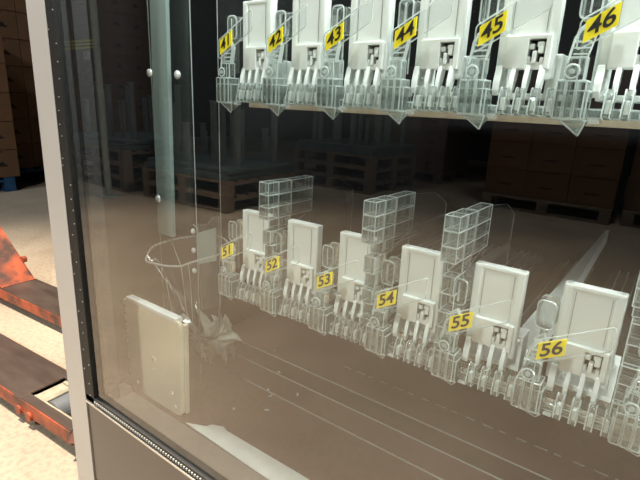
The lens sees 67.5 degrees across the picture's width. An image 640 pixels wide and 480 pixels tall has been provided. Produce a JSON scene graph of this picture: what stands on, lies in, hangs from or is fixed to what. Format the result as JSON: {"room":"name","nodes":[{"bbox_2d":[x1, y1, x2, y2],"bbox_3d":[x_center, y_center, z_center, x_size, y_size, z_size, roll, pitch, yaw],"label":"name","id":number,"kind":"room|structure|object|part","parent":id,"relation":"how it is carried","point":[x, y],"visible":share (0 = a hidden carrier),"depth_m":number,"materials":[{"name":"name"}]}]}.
{"room":"warehouse","nodes":[
{"label":"warehouse","id":0,"kind":"room"},
{"bbox_2d":[0,171,78,479],"bbox_3d":[-1.543,0.812,0.751,17.000,0.100,17.000,14,20,34],"label":"floor","id":1,"kind":"structure","parent":0,"point":[28,450],"depth_m":2.04,"materials":[{"name":"concrete"}]},
{"bbox_2d":[0,177,16,191],"bbox_3d":[-3.875,-0.591,4.827,1.200,0.144,1.000,14,20,34],"label":"pallet","id":2,"kind":"object","parent":1,"relation":"on","point":[8,184],"visible":1,"depth_m":4.83,"materials":[{"name":"blue paint"}]},
{"bbox_2d":[0,149,19,177],"bbox_3d":[-3.304,-0.793,4.854,0.402,0.270,0.302,14,20,34],"label":"carton","id":3,"kind":"object","parent":2,"relation":"on","point":[9,164],"visible":0.88,"depth_m":4.79,"materials":[{"name":"brown cardboard"}]},
{"bbox_2d":[0,121,16,149],"bbox_3d":[-3.293,-1.054,4.778,0.402,0.270,0.302,14,20,34],"label":"carton","id":4,"kind":"object","parent":3,"relation":"on","point":[7,134],"visible":0.95,"depth_m":4.73,"materials":[{"name":"brown cardboard"}]},
{"bbox_2d":[0,92,12,120],"bbox_3d":[-3.282,-1.315,4.703,0.402,0.270,0.302,14,20,34],"label":"carton","id":5,"kind":"object","parent":4,"relation":"on","point":[5,104],"visible":1,"depth_m":4.67,"materials":[{"name":"brown cardboard"}]},
{"bbox_2d":[0,63,8,91],"bbox_3d":[-3.271,-1.576,4.628,0.402,0.270,0.302,14,20,34],"label":"carton","id":6,"kind":"object","parent":5,"relation":"on","point":[4,87],"visible":1,"depth_m":4.61,"materials":[{"name":"brown cardboard"}]},
{"bbox_2d":[0,32,4,62],"bbox_3d":[-3.260,-1.837,4.552,0.402,0.270,0.302,14,20,34],"label":"carton","id":7,"kind":"object","parent":6,"relation":"on","point":[2,57],"visible":1,"depth_m":4.55,"materials":[{"name":"brown cardboard"}]},
{"bbox_2d":[14,167,44,181],"bbox_3d":[-3.588,-0.918,6.003,1.200,0.144,1.000,14,20,34],"label":"pallet","id":8,"kind":"object","parent":1,"relation":"on","point":[35,170],"visible":0.11,"depth_m":5.45,"materials":[{"name":"blue paint"}]},
{"bbox_2d":[16,143,34,167],"bbox_3d":[-3.507,-0.971,5.441,0.402,0.270,0.302,14,20,34],"label":"carton","id":9,"kind":"object","parent":8,"relation":"on","point":[24,150],"visible":0.45,"depth_m":5.38,"materials":[{"name":"brown cardboard"}]},
{"bbox_2d":[13,118,31,143],"bbox_3d":[-3.496,-1.232,5.365,0.402,0.270,0.302,14,20,34],"label":"carton","id":10,"kind":"object","parent":9,"relation":"on","point":[21,125],"visible":0.51,"depth_m":5.30,"materials":[{"name":"brown cardboard"}]},
{"bbox_2d":[3,92,28,117],"bbox_3d":[-3.485,-1.493,5.290,0.402,0.270,0.302,14,20,34],"label":"carton","id":11,"kind":"object","parent":10,"relation":"on","point":[18,101],"visible":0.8,"depth_m":5.23,"materials":[{"name":"brown cardboard"}]},
{"bbox_2d":[6,66,24,92],"bbox_3d":[-3.474,-1.754,5.215,0.402,0.270,0.302,14,20,34],"label":"carton","id":12,"kind":"object","parent":11,"relation":"on","point":[15,77],"visible":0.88,"depth_m":5.15,"materials":[{"name":"brown cardboard"}]},
{"bbox_2d":[2,38,21,65],"bbox_3d":[-3.463,-2.015,5.139,0.402,0.270,0.302,14,20,34],"label":"carton","id":13,"kind":"object","parent":12,"relation":"on","point":[11,47],"visible":0.72,"depth_m":5.08,"materials":[{"name":"brown cardboard"}]},
{"bbox_2d":[0,9,18,38],"bbox_3d":[-3.452,-2.277,5.064,0.402,0.270,0.302,14,20,34],"label":"carton","id":14,"kind":"object","parent":13,"relation":"on","point":[8,22],"visible":0.85,"depth_m":5.00,"materials":[{"name":"brown cardboard"}]},
{"bbox_2d":[0,0,14,11],"bbox_3d":[-3.441,-2.538,4.989,0.402,0.270,0.302,14,20,34],"label":"carton","id":15,"kind":"object","parent":14,"relation":"on","point":[8,5],"visible":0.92,"depth_m":4.96,"materials":[{"name":"brown cardboard"}]},
{"bbox_2d":[32,143,43,166],"bbox_3d":[-3.325,-1.032,5.678,0.402,0.270,0.302,14,20,34],"label":"carton","id":16,"kind":"object","parent":8,"relation":"on","point":[37,147],"visible":0.14,"depth_m":5.48,"materials":[{"name":"brown cardboard"}]},
{"bbox_2d":[28,118,40,142],"bbox_3d":[-3.314,-1.293,5.602,0.402,0.270,0.302,14,20,34],"label":"carton","id":17,"kind":"object","parent":16,"relation":"on","point":[33,122],"visible":0.19,"depth_m":5.41,"materials":[{"name":"brown cardboard"}]},
{"bbox_2d":[15,92,37,117],"bbox_3d":[-3.303,-1.554,5.527,0.402,0.270,0.302,14,20,34],"label":"carton","id":18,"kind":"object","parent":17,"relation":"on","point":[31,100],"visible":0.21,"depth_m":5.33,"materials":[{"name":"brown cardboard"}]},
{"bbox_2d":[22,67,35,92],"bbox_3d":[-3.292,-1.815,5.452,0.402,0.270,0.302,14,20,34],"label":"carton","id":19,"kind":"object","parent":18,"relation":"on","point":[28,74],"visible":0.23,"depth_m":5.26,"materials":[{"name":"brown cardboard"}]},
{"bbox_2d":[19,40,32,67],"bbox_3d":[-3.281,-2.076,5.376,0.402,0.270,0.302,14,20,34],"label":"carton","id":20,"kind":"object","parent":19,"relation":"on","point":[25,47],"visible":0.21,"depth_m":5.18,"materials":[{"name":"brown cardboard"}]},
{"bbox_2d":[16,12,29,40],"bbox_3d":[-3.270,-2.337,5.301,0.402,0.270,0.302,14,20,34],"label":"carton","id":21,"kind":"object","parent":20,"relation":"on","point":[22,20],"visible":0.2,"depth_m":5.11,"materials":[{"name":"brown cardboard"}]},
{"bbox_2d":[14,0,26,13],"bbox_3d":[-3.259,-2.598,5.225,0.402,0.270,0.302,14,20,34],"label":"carton","id":22,"kind":"object","parent":21,"relation":"on","point":[20,5],"visible":0.19,"depth_m":5.06,"materials":[{"name":"brown cardboard"}]},
{"bbox_2d":[0,226,74,445],"bbox_3d":[-1.308,-0.165,1.901,2.087,1.156,0.587,12,19,30],"label":"jack","id":23,"kind":"object","parent":1,"relation":"on","point":[36,387],"visible":0.38,"depth_m":1.65,"materials":[{"name":"orange paint"}]},
{"bbox_3d":[-1.304,0.418,1.815,1.000,0.014,0.148,12,19,30],"label":"push rod","id":24,"kind":"part","parent":23,"relation":"part of","materials":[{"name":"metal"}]},
{"bbox_2d":[26,0,639,479],"bbox_3d":[0.279,-0.007,0.641,1.101,1.640,0.767,14,20,34],"label":"vending machine","id":25,"kind":"object","parent":1,"relation":"on","point":[140,152],"depth_m":0.76,"materials":[{"name":"clear glass"}]},
{"bbox_3d":[0.063,0.065,0.360,1.101,1.640,0.042,14,20,34],"label":"door frame","id":26,"kind":"part","parent":25,"relation":"part of","materials":[{"name":"silver metal"}]},
{"bbox_3d":[0.045,0.587,0.513,0.978,0.532,0.023,14,20,34],"label":"panel","id":27,"kind":"part","parent":25,"relation":"part of","materials":[{"name":"beige metal"}]},
{"bbox_2d":[123,294,189,415],"bbox_3d":[-0.244,0.170,0.714,0.138,0.156,0.014,14,20,34],"label":"panel","id":28,"kind":"object","parent":25,"relation":"on","point":[158,340],"visible":1,"depth_m":0.70,"materials":[{"name":"white plastic"}]},
{"bbox_3d":[0.071,0.330,0.454,0.970,0.019,0.046,14,20,34],"label":"sill","id":29,"kind":"part","parent":25,"relation":"part of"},
{"bbox_2d":[145,235,228,339],"bbox_3d":[-0.191,0.065,0.707,0.152,0.144,0.079,14,20,34],"label":"scoop","id":30,"kind":"object","parent":25,"relation":"attached to","point":[167,306],"visible":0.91,"depth_m":0.70,"materials":[{"name":"clear plastic"}]},
{"bbox_3d":[-0.171,0.036,0.722,0.058,0.157,0.002,14,20,34],"label":"mounting plate","id":31,"kind":"part","parent":25,"relation":"part of","materials":[{"name":"clear plastic"}]},
{"bbox_2d":[180,307,241,364],"bbox_3d":[-0.184,0.163,0.834,0.136,0.107,0.054,14,20,34],"label":"wrapper","id":32,"kind":"object","parent":25,"relation":"on","point":[226,338],"visible":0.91,"depth_m":0.82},
{"bbox_3d":[0.092,0.326,0.499,0.688,0.002,0.040,14,20,34],"label":"plastic strip","id":33,"kind":"part","parent":25,"relation":"part of","materials":[{"name":"white plastic"}]},
{"bbox_2d":[236,83,262,103],"bbox_3d":[0.052,-0.201,0.682,0.049,0.021,0.442,14,20,34],"label":"track","id":34,"kind":"object","parent":25,"relation":"attached to","point":[248,92],"visible":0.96,"depth_m":0.51,"materials":[{"name":"clear plastic"}]},
{"bbox_2d":[217,12,247,111],"bbox_3d":[-0.084,-0.190,0.520,0.060,0.102,0.035,14,20,34],"label":"holder","id":35,"kind":"object","parent":34,"relation":"attached to","point":[227,86],"visible":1,"depth_m":0.53,"materials":[{"name":"clear plastic"}]},
{"bbox_3d":[-0.102,-0.198,0.526,0.016,0.040,0.013,14,20,34],"label":"arm","id":36,"kind":"part","parent":35,"relation":"part of","materials":[{"name":"clear plastic"}]},
{"bbox_3d":[-0.092,-0.216,0.532,0.014,0.060,0.016,14,20,34],"label":"knob","id":37,"kind":"part","parent":35,"relation":"part of","materials":[{"name":"clear plastic"}]},
{"bbox_2d":[240,0,290,85],"bbox_3d":[-0.055,-0.213,0.533,0.049,0.092,0.057,14,20,34],"label":"products","id":38,"kind":"object","parent":34,"relation":"on","point":[259,23],"visible":0.74,"depth_m":0.52,"materials":[{"name":"white plastic"}]},
{"bbox_3d":[-0.066,-0.216,0.517,0.044,0.078,0.014,14,20,34],"label":"pusher plate","id":39,"kind":"part","parent":38,"relation":"part of","materials":[{"name":"white plastic"}]},
{"bbox_2d":[259,176,339,289],"bbox_3d":[-0.009,-0.007,0.589,0.015,0.145,0.168,15,20,37],"label":"divider","id":40,"kind":"object","parent":25,"relation":"attached to","point":[279,199],"visible":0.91,"depth_m":0.53,"materials":[{"name":"clear plastic"}]},
{"bbox_2d":[284,84,316,105],"bbox_3d":[0.108,-0.187,0.642,0.049,0.021,0.442,14,20,34],"label":"track","id":41,"kind":"object","parent":25,"relation":"attached to","point":[300,95],"visible":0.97,"depth_m":0.47,"materials":[{"name":"clear plastic"}]},
{"bbox_2d":[263,6,303,114],"bbox_3d":[-0.028,-0.176,0.480,0.060,0.102,0.035,14,20,34],"label":"holder","id":42,"kind":"object","parent":41,"relation":"attached to","point":[274,86],"visible":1,"depth_m":0.49,"materials":[{"name":"clear plastic"}]},
{"bbox_3d":[-0.046,-0.184,0.486,0.016,0.040,0.013,14,20,34],"label":"arm","id":43,"kind":"part","parent":42,"relation":"part of","materials":[{"name":"clear plastic"}]},
{"bbox_3d":[-0.036,-0.202,0.492,0.014,0.060,0.016,14,20,34],"label":"knob","id":44,"kind":"part","parent":42,"relation":"part of","materials":[{"name":"clear plastic"}]},
{"bbox_2d":[288,0,344,94],"bbox_3d":[0.001,-0.199,0.494,0.049,0.092,0.057,14,20,34],"label":"products","id":45,"kind":"object","parent":41,"relation":"on","point":[308,42],"visible":0.79,"depth_m":0.47,"materials":[{"name":"white plastic"}]},
{"bbox_3d":[-0.009,-0.202,0.477,0.044,0.078,0.014,14,20,34],"label":"pusher plate","id":46,"kind":"part","parent":45,"relation":"part of","materials":[{"name":"white plastic"}]},
{"bbox_2d":[236,229,424,306],"bbox_3d":[0.044,0.020,0.732,0.049,0.021,0.442,14,20,34],"label":"track","id":47,"kind":"object","parent":25,"relation":"attached to","point":[245,292],"visible":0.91,"depth_m":0.57,"materials":[{"name":"clear plastic"}]},
{"bbox_2d":[219,219,247,299],"bbox_3d":[-0.092,0.028,0.569,0.060,0.096,0.035,14,20,34],"label":"holder","id":48,"kind":"object","parent":47,"relation":"attached to","point":[229,281],"visible":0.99,"depth_m":0.58,"materials":[{"name":"clear plastic"}]},
{"bbox_3d":[-0.110,0.023,0.576,0.016,0.040,0.013,14,20,34],"label":"arm","id":49,"kind":"part","parent":48,"relation":"part of","materials":[{"name":"clear plastic"}]},
{"bbox_3d":[-0.101,0.005,0.582,0.014,0.060,0.016,14,20,34],"label":"knob","id":50,"kind":"part","parent":48,"relation":"part of","materials":[{"name":"clear plastic"}]},
{"bbox_2d":[240,209,286,288],"bbox_3d":[-0.064,0.008,0.584,0.049,0.092,0.057,14,20,34],"label":"products","id":51,"kind":"object","parent":47,"relation":"on","point":[253,246],"visible":0.73,"depth_m":0.57,"materials":[{"name":"white plastic"}]},
{"bbox_3d":[-0.074,0.005,0.567,0.044,0.078,0.014,14,20,34],"label":"pusher plate","id":52,"kind":"part","parent":51,"relation":"part of","materials":[{"name":"white plastic"}]},
{"bbox_2d":[280,235,442,324],"bbox_3d":[0.100,0.034,0.692,0.049,0.021,0.442,14,20,34],"label":"track","id":53,"kind":"object","parent":25,"relation":"attached to","point":[294,309],"visible":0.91,"depth_m":0.53,"materials":[{"name":"clear plastic"}]},
{"bbox_2d":[261,230,287,316],"bbox_3d":[-0.036,0.042,0.530,0.060,0.096,0.035,14,20,34],"label":"holder","id":54,"kind":"object","parent":53,"relation":"attached to","point":[271,300],"visible":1,"depth_m":0.54,"materials":[{"name":"clear plastic"}]},
{"bbox_3d":[-0.054,0.037,0.536,0.016,0.040,0.013,14,20,34],"label":"arm","id":55,"kind":"part","parent":54,"relation":"part of","materials":[{"name":"clear plastic"}]},
{"bbox_3d":[-0.045,0.019,0.542,0.014,0.060,0.016,14,20,34],"label":"knob","id":56,"kind":"part","parent":54,"relation":"part of","materials":[{"name":"clear plastic"}]},
{"bbox_2d":[283,219,336,305],"bbox_3d":[-0.008,0.022,0.544,0.049,0.092,0.057,14,20,34],"label":"products","id":57,"kind":"object","parent":53,"relation":"on","point":[304,242],"visible":0.88,"depth_m":0.53,"materials":[{"name":"white plastic"}]},
{"bbox_3d":[-0.018,0.019,0.527,0.044,0.078,0.014,14,20,34],"label":"pusher plate","id":58,"kind":"part","parent":57,"relation":"part of","materials":[{"name":"white plastic"}]},
{"bbox_2d":[340,85,412,108],"bbox_3d":[0.165,-0.173,0.603,0.049,0.021,0.442,14,20,34],"label":"track","id":59,"kind":"object","parent":25,"relation":"attached to","point":[358,98],"visible":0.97,"depth_m":0.43,"materials":[{"name":"clear plastic"}]},
{"bbox_2d":[316,5,350,118],"bbox_3d":[0.028,-0.163,0.441,0.060,0.102,0.035,14,20,34],"label":"holder","id":60,"kind":"object","parent":59,"relation":"attached to","point":[330,91],"visible":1,"depth_m":0.45,"materials":[{"name":"clear plastic"}]},
{"bbox_3d":[0.010,-0.171,0.446,0.016,0.040,0.013,14,20,34],"label":"arm","id":61,"kind":"part","parent":60,"relation":"part of","materials":[{"name":"clear plastic"}]},
{"bbox_3d":[0.020,-0.189,0.453,0.014,0.060,0.016,14,20,34],"label":"knob","id":62,"kind":"part","parent":60,"relation":"part of","materials":[{"name":"clear plastic"}]},
{"bbox_3d":[0.167,-0.168,0.608,0.049,0.008,0.432,14,20,34],"label":"rail","id":63,"kind":"part","parent":59,"relation":"part of","materials":[{"name":"clear plastic"}]},
{"bbox_2d":[344,0,411,95],"bbox_3d":[0.057,-0.185,0.454,0.049,0.092,0.057,14,20,34],"label":"products","id":64,"kind":"object","parent":59,"relation":"on","point":[371,21],"visible":0.79,"depth_m":0.44,"materials":[{"name":"white plastic"}]},
{"bbox_3d":[0.047,-0.188,0.438,0.044,0.078,0.014,14,20,34],"label":"pusher plate","id":65,"kind":"part","parent":64,"relation":"part of","materials":[{"name":"white plastic"}]},
{"bbox_2d":[360,191,420,333],"bbox_3d":[0.096,0.019,0.515,0.015,0.145,0.168,15,20,37],"label":"divider","id":66,"kind":"object","parent":25,"relation":"attached to","point":[385,218],"visible":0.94,"depth_m":0.46,"materials":[{"name":"clear plastic"}]},
{"bbox_3d":[0.408,0.082,0.627,0.796,0.010,0.610,14,20,34],"label":"shelf rail","id":67,"kind":"part","parent":25,"relation":"part of","materials":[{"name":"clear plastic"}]},
{"bbox_2d":[330,244,500,345],"bbox_3d":[0.156,0.048,0.653,0.049,0.021,0.442,14,20,34],"label":"track","id":68,"kind":"object","parent":25,"relation":"attached to","point":[347,328],"visible":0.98,"depth_m":0.49,"materials":[{"name":"clear plastic"}]},
{"bbox_2d":[309,243,352,335],"bbox_3d":[0.019,0.056,0.490,0.060,0.096,0.035,14,20,34],"label":"holder","id":69,"kind":"object","parent":68,"relation":"attached to","point":[321,315],"visible":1,"depth_m":0.50,"materials":[{"name":"clear plastic"}]},
{"bbox_3d":[0.002,0.051,0.497,0.016,0.040,0.013,14,20,34],"label":"arm","id":70,"kind":"part","parent":69,"relation":"part of","materials":[{"name":"clear plastic"}]},
{"bbox_3d":[0.011,0.033,0.503,0.014,0.060,0.016,14,20,34],"label":"knob","id":71,"kind":"part","parent":69,"relation":"part of","materials":[{"name":"clear plastic"}]},
{"bbox_2d":[333,230,395,322],"bbox_3d":[0.048,0.036,0.504,0.049,0.092,0.057,14,20,34],"label":"products","id":72,"kind":"object","parent":68,"relation":"on","point":[352,249],"visible":0.7,"depth_m":0.49,"materials":[{"name":"white plastic"}]},
{"bbox_3d":[0.038,0.033,0.488,0.044,0.078,0.014,14,20,34],"label":"pusher plate","id":73,"kind":"part","parent":72,"relation":"part of","materials":[{"name":"white plastic"}]},
{"bbox_2d":[406,86,459,112],"bbox_3d":[0.221,-0.159,0.563,0.049,0.021,0.442,14,20,34],"label":"track","id":74,"kind":"object","parent":25,"relation":"attached to","point":[419,103],"visible":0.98,"depth_m":0.39,"materials":[{"name":"clear plastic"}]},
{"bbox_2d":[380,0,420,123],"bbox_3d":[0.084,-0.149,0.401,0.060,0.102,0.035,14,20,34],"label":"holder","id":75,"kind":"object","parent":74,"relation":"attached to","point":[395,90],"visible":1,"depth_m":0.41,"materials":[{"name":"clear plastic"}]},
{"bbox_3d":[0.066,-0.157,0.407,0.016,0.040,0.013,14,20,34],"label":"arm","id":76,"kind":"part","parent":75,"relation":"part of","materials":[{"name":"clear plastic"}]},
{"bbox_3d":[0.076,-0.175,0.413,0.014,0.060,0.016,14,20,34],"label":"knob","id":77,"kind":"part","parent":75,"relation":"part of","materials":[{"name":"clear plastic"}]},
{"bbox_3d":[0.223,-0.155,0.569,0.049,0.008,0.432,14,20,34],"label":"rail","id":78,"kind":"part","parent":74,"relation":"part of","materials":[{"name":"clear plastic"}]},
{"bbox_2d":[411,0,472,97],"bbox_3d":[0.113,-0.172,0.414,0.049,0.092,0.057,14,20,34],"label":"products","id":79,"kind":"object","parent":74,"relation":"on","point":[443,29],"visible":0.9,"depth_m":0.40,"materials":[{"name":"white plastic"}]},
{"bbox_2d":[249,102,639,128],"bbox_3d":[0.405,-0.137,0.556,0.805,0.006,0.558,14,20,34],"label":"shelf","id":80,"kind":"object","parent":25,"relation":"attached to","point":[633,124],"depth_m":0.40,"materials":[{"name":"metal"}]},
{"bbox_2d":[388,251,544,370],"bbox_3d":[0.212,0.062,0.613,0.049,0.021,0.442,14,20,34],"label":"track","id":81,"kind":"object","parent":25,"relation":"attached to","point":[411,351],"visible":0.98,"depth_m":0.47,"materials":[{"name":"clear plastic"}]},
{"bbox_2d":[365,257,424,357],"bbox_3d":[0.076,0.069,0.451,0.060,0.096,0.035,14,20,34],"label":"holder","id":82,"kind":"object","parent":81,"relation":"attached to","point":[379,335],"visible":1,"depth_m":0.46,"materials":[{"name":"clear plastic"}]},
{"bbox_3d":[0.058,0.064,0.457,0.016,0.040,0.013,14,20,34],"label":"arm","id":83,"kind":"part","parent":82,"relation":"part of","materials":[{"name":"clear plastic"}]},
{"bbox_3d":[0.067,0.046,0.463,0.014,0.060,0.016,14,20,34],"label":"knob","id":84,"kind":"part","parent":82,"relation":"part of","materials":[{"name":"clear plastic"}]},
{"bbox_2d":[392,244,446,346],"bbox_3d":[0.104,0.049,0.465,0.049,0.092,0.057,14,20,34],"label":"products","id":85,"kind":"object","parent":81,"relation":"on","point":[416,316],"visible":0.81,"depth_m":0.45,"materials":[{"name":"white plastic"}]},
{"bbox_2d":[433,203,500,352],"bbox_3d":[0.158,0.034,0.470,0.015,0.145,0.168,15,20,37],"label":"divider","id":86,"kind":"object","parent":25,"relation":"attached to","point":[466,231],"visible":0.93,"depth_m":0.41,"materials":[{"name":"clear plastic"}]},
{"bbox_2d":[458,260,593,400],"bbox_3d":[0.268,0.075,0.574,0.049,0.021,0.442,14,20,34],"label":"track","id":87,"kind":"object","parent":25,"relation":"attached to","point":[498,382],"visible":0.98,"depth_m":0.43,"materials":[{"name":"clear plastic"}]},
{"bbox_2d":[431,274,511,384],"bbox_3d":[0.132,0.083,0.411,0.060,0.096,0.035,14,20,34],"label":"holder","id":88,"kind":"object","parent":87,"relation":"attached to","point":[447,362],"visible":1,"depth_m":0.42,"materials":[{"name":"clear plastic"}]},
{"bbox_3d":[0.114,0.078,0.417,0.016,0.040,0.013,14,20,34],"label":"arm","id":89,"kind":"part","parent":88,"relation":"part of","materials":[{"name":"clear plastic"}]},
{"bbox_3d":[0.123,0.060,0.424,0.014,0.060,0.016,14,20,34],"label":"knob","id":90,"kind":"part","parent":88,"relation":"part of","materials":[{"name":"clear plastic"}]},
{"bbox_2d":[462,260,528,372],"bbox_3d":[0.161,0.063,0.425,0.049,0.092,0.057,14,20,34],"label":"products","id":91,"kind":"object","parent":87,"relation":"on","point":[496,336],"visible":0.99,"depth_m":0.41,"materials":[{"name":"white plastic"}]},
{"bbox_2d":[487,87,593,117],"bbox_3d":[0.277,-0.146,0.523,0.049,0.021,0.442,14,20,34],"label":"track","id":92,"kind":"object","parent":25,"relation":"attached to","point":[518,108],"visible":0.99,"depth_m":0.35,"materials":[{"name":"clear plastic"}]},
{"bbox_2d":[456,0,547,128],"bbox_3d":[0.140,-0.135,0.362,0.060,0.102,0.035,14,20,34],"label":"holder","id":93,"kind":"object","parent":92,"relation":"attached to","point":[474,99],"visible":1,"depth_m":0.37,"materials":[{"name":"clear plastic"}]},
{"bbox_3d":[0.122,-0.143,0.367,0.016,0.040,0.013,14,20,34],"label":"arm","id":94,"kind":"part","parent":93,"relation":"part of","materials":[{"name":"clear plastic"}]},
{"bbox_3d":[0.132,-0.161,0.373,0.014,0.060,0.016,14,20,34],"label":"knob","id":95,"kind":"part","parent":93,"relation":"part of","materials":[{"name":"clear plastic"}]},
{"bbox_2d":[492,0,567,100],"bbox_3d":[0.169,-0.158,0.375,0.049,0.092,0.057,14,20,34],"label":"products","id":96,"kind":"object","parent":92,"relation":"on","point":[530,39],"visible":0.87,"depth_m":0.36,"materials":[{"name":"white plastic"}]},
{"bbox_3d":[0.279,-0.141,0.529,0.049,0.008,0.432,14,20,34],"label":"rail","id":97,"kind":"part","parent":92,"relation":"part of","materials":[{"name":"clear plastic"}]},
{"bbox_3d":[0.359,0.044,0.662,0.021,0.022,0.520,14,20,34],"label":"depth rail","id":98,"kind":"part","parent":25,"relation":"part of","materials":[{"name":"white plastic"}]},
{"bbox_2d":[541,271,638,437],"bbox_3d":[0.324,0.089,0.534,0.049,0.021,0.442,14,20,34],"label":"track","id":99,"kind":"object","parent":25,"relation":"attached to","point":[597,416],"visible":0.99,"depth_m":0.39,"materials":[{"name":"clear plastic"}]},
{"bbox_2d":[511,295,615,416],"bbox_3d":[0.188,0.097,0.371,0.060,0.096,0.035,14,20,34],"label":"holder","id":100,"kind":"object","parent":99,"relation":"attached to","point":[529,386],"visible":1,"depth_m":0.38,"materials":[{"name":"clear plastic"}]},
{"bbox_3d":[0.170,0.092,0.378,0.016,0.040,0.013,14,20,34],"label":"arm","id":101,"kind":"part","parent":100,"relation":"part of","materials":[{"name":"clear plastic"}]},
{"bbox_3d":[0.179,0.074,0.384,0.014,0.060,0.016,14,20,34],"label":"knob","id":102,"kind":"part","parent":100,"relation":"part of","materials":[{"name":"clear plastic"}]},
{"bbox_2d":[545,280,628,404],"bbox_3d":[0.217,0.077,0.386,0.049,0.092,0.057,14,20,34],"label":"products","id":103,"kind":"object","parent":99,"relation":"on","point":[588,316],"visible":0.99,"depth_m":0.37,"materials":[{"name":"white plastic"}]},
{"bbox_2d":[608,371,639,455],"bbox_3d":[0.244,0.111,0.332,0.060,0.096,0.034,14,20,34],"label":"holder","id":104,"kind":"object","parent":99,"relation":"attached to","point":[626,434],"visible":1,"depth_m":0.34,"materials":[{"name":"clear plastic"}]},
{"bbox_3d":[0.226,0.106,0.338,0.016,0.040,0.013,14,20,34],"label":"arm","id":105,"kind":"part","parent":104,"relation":"part of","materials":[{"name":"clear plastic"}]},
{"bbox_2d":[586,89,639,121],"bbox_3d":[0.333,-0.132,0.484,0.049,0.021,0.442,14,20,34],"label":"track","id":106,"kind":"object","parent":25,"relation":"attached to","point":[626,113],"visible":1,"depth_m":0.32,"materials":[{"name":"clear plastic"}]},
{"bbox_2d":[551,0,622,135],"bbox_3d":[0.196,-0.121,0.322,0.060,0.102,0.035,14,20,34],"label":"holder","id":107,"kind":"object","parent":106,"relation":"attached to","point":[572,97],"visible":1,"depth_m":0.33,"materials":[{"name":"clear plastic"}]},
{"bbox_3d":[0.178,-0.129,0.328,0.016,0.040,0.013,14,20,34],"label":"arm","id":108,"kind":"part","parent":107,"relation":"part of","materials":[{"name":"clear plastic"}]},
{"bbox_3d":[0.188,-0.147,0.334,0.014,0.060,0.016,14,20,34],"label":"knob","id":109,"kind":"part","parent":107,"relation":"part of","materials":[{"name":"clear plastic"}]},
{"bbox_3d":[0.335,-0.127,0.489,0.049,0.008,0.432,14,20,34],"label":"rail","id":110,"kind":"part","parent":106,"relation":"part of","materials":[{"name":"clear plastic"}]},
{"bbox_2d":[590,0,639,103],"bbox_3d":[0.225,-0.144,0.335,0.049,0.092,0.057,14,20,34],"label":"products","id":111,"kind":"object","parent":106,"relation":"on","point":[618,49],"visible":0.98,"depth_m":0.33,"materials":[{"name":"white plastic"}]},
{"bbox_2d":[609,275,639,433],"bbox_3d":[0.269,0.061,0.392,0.015,0.145,0.168,15,20,37],"label":"divider","id":112,"kind":"object","parent":25,"relation":"attached to","point":[630,367],"visible":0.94,"depth_m":0.34,"materials":[{"name":"clear plastic"}]}
]}

